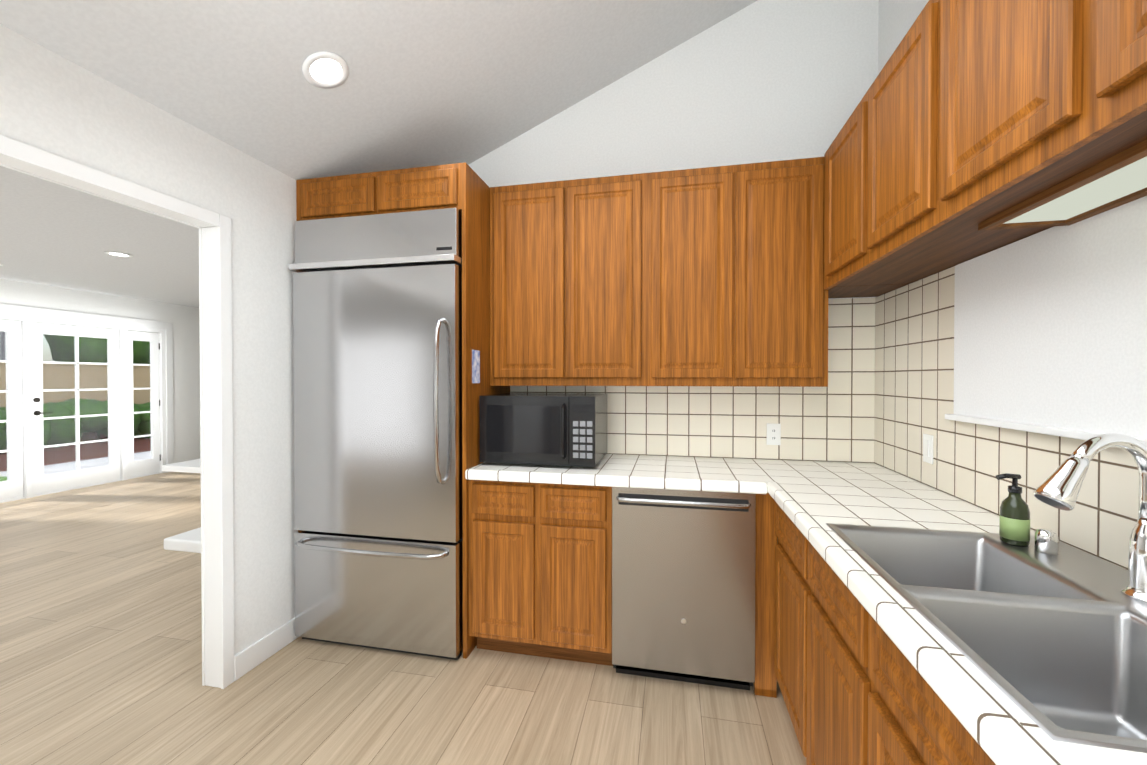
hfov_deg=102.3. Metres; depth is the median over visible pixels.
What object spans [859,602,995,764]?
base cabinet
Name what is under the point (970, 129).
upper cabinet
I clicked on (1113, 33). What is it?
upper cabinet
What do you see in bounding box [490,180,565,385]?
upper cabinet
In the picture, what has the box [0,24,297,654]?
wall
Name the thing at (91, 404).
bush
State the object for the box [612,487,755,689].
dishwasher
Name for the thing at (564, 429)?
microwave
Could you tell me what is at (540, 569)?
base cabinet
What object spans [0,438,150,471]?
mulch
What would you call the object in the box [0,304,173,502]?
door frame
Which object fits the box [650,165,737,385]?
upper cabinet
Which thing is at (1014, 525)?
soap bottle
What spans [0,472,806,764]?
floor
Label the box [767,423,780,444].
outlet
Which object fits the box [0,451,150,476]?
patio
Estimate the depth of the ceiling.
2.15 m
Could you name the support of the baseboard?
attached to the wall at (54, 103)
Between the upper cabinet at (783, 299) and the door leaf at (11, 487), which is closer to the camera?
the upper cabinet at (783, 299)
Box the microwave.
[479,393,606,466]
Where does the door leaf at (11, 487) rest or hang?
in the wall at (184, 320)
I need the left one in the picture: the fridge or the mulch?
the mulch
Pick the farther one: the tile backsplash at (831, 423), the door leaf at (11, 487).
the door leaf at (11, 487)
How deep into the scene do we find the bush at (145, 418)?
10.13 m
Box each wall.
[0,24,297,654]
[0,279,199,462]
[0,362,149,440]
[469,0,878,543]
[877,0,1127,569]
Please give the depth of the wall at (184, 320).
6.71 m
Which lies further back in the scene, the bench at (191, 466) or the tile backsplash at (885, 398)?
the bench at (191, 466)
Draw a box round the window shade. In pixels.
[954,196,1146,438]
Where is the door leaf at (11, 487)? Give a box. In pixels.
[0,319,22,500]
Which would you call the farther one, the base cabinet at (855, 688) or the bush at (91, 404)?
the bush at (91, 404)
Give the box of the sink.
[826,523,1146,752]
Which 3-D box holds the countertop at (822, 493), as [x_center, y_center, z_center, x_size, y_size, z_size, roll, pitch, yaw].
[0.791,0.455,0.212,0.588,0.033,4.588,0,1,12]
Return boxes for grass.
[0,476,6,480]
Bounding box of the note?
[471,348,479,384]
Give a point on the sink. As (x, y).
(1053, 647)
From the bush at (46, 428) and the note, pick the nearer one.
the note
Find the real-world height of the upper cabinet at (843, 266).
0.600 m
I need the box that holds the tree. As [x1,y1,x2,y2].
[43,334,149,363]
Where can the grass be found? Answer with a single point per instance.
(3, 478)
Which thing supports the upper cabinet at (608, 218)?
attached to the wall at (758, 81)
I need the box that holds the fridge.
[289,208,462,659]
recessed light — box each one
[104,251,132,256]
[302,51,348,88]
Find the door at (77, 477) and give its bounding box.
[31,322,120,494]
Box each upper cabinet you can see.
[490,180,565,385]
[566,173,649,385]
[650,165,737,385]
[738,157,827,386]
[824,103,977,287]
[824,284,907,297]
[860,0,1119,259]
[928,0,1146,215]
[1076,0,1146,123]
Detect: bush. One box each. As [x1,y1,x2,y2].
[0,407,51,453]
[43,401,88,447]
[66,398,140,441]
[134,403,150,438]
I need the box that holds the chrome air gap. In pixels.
[1034,528,1057,554]
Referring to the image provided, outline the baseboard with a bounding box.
[234,617,297,680]
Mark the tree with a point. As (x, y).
(138, 358)
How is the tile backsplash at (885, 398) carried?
attached to the wall at (897, 19)
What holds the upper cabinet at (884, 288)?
attached to the wall at (758, 81)
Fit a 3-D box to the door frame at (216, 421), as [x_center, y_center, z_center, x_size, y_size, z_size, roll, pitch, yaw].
[-1.852,0.316,0.709,0.114,2.055,2.760,0,1,12]
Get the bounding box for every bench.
[162,459,199,472]
[164,527,200,552]
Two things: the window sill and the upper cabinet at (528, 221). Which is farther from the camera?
the upper cabinet at (528, 221)
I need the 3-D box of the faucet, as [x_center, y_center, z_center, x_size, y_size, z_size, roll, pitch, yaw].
[1.045,0.264,0.883,0.252,0.328,0.183,0,1,12]
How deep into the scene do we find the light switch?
1.88 m
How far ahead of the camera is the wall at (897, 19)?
2.22 m
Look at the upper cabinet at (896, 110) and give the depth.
1.37 m
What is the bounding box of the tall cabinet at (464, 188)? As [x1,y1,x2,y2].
[296,162,509,658]
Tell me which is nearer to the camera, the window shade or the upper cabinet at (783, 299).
the window shade
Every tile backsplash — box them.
[510,298,873,462]
[870,266,1138,568]
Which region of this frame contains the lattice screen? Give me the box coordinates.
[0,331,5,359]
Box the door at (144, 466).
[127,330,160,477]
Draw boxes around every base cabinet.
[469,480,776,697]
[775,503,802,740]
[799,535,858,764]
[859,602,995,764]
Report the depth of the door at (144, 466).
6.41 m
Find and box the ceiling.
[0,0,756,307]
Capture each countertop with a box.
[465,468,764,493]
[472,454,775,482]
[760,459,1146,764]
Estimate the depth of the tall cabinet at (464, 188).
2.28 m
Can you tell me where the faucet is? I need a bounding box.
[1033,433,1146,601]
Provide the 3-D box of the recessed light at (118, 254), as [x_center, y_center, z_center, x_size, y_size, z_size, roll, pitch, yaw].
[-3.917,-1.103,3.979,0.176,0.008,0.176,0,1,12]
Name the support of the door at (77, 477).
in the wall at (184, 320)
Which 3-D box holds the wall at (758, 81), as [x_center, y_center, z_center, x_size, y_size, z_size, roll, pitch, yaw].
[0.156,-0.651,2.756,3.160,3.950,0.120,0,1,12]
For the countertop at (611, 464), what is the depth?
2.28 m
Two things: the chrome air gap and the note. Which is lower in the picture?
the chrome air gap
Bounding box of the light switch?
[923,434,932,463]
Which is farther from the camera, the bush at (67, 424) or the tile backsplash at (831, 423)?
the bush at (67, 424)
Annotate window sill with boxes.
[945,414,1146,445]
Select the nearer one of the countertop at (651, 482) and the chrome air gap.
the chrome air gap
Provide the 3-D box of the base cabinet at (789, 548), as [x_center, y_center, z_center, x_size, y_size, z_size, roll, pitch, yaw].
[1.087,0.897,1.648,0.608,0.876,0.485,0,1,12]
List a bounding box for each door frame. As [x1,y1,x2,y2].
[0,135,233,688]
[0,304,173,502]
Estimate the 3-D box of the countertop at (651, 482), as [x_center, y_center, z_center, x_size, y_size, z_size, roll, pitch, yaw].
[0.147,0.438,2.069,1.350,0.049,0.047,0,1,12]
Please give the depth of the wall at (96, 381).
9.92 m
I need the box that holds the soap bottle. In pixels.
[996,473,1029,546]
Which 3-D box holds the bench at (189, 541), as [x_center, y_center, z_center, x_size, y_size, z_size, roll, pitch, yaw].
[-1.888,1.099,2.800,0.730,0.450,0.580,0,1,12]
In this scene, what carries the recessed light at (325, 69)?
in the ceiling

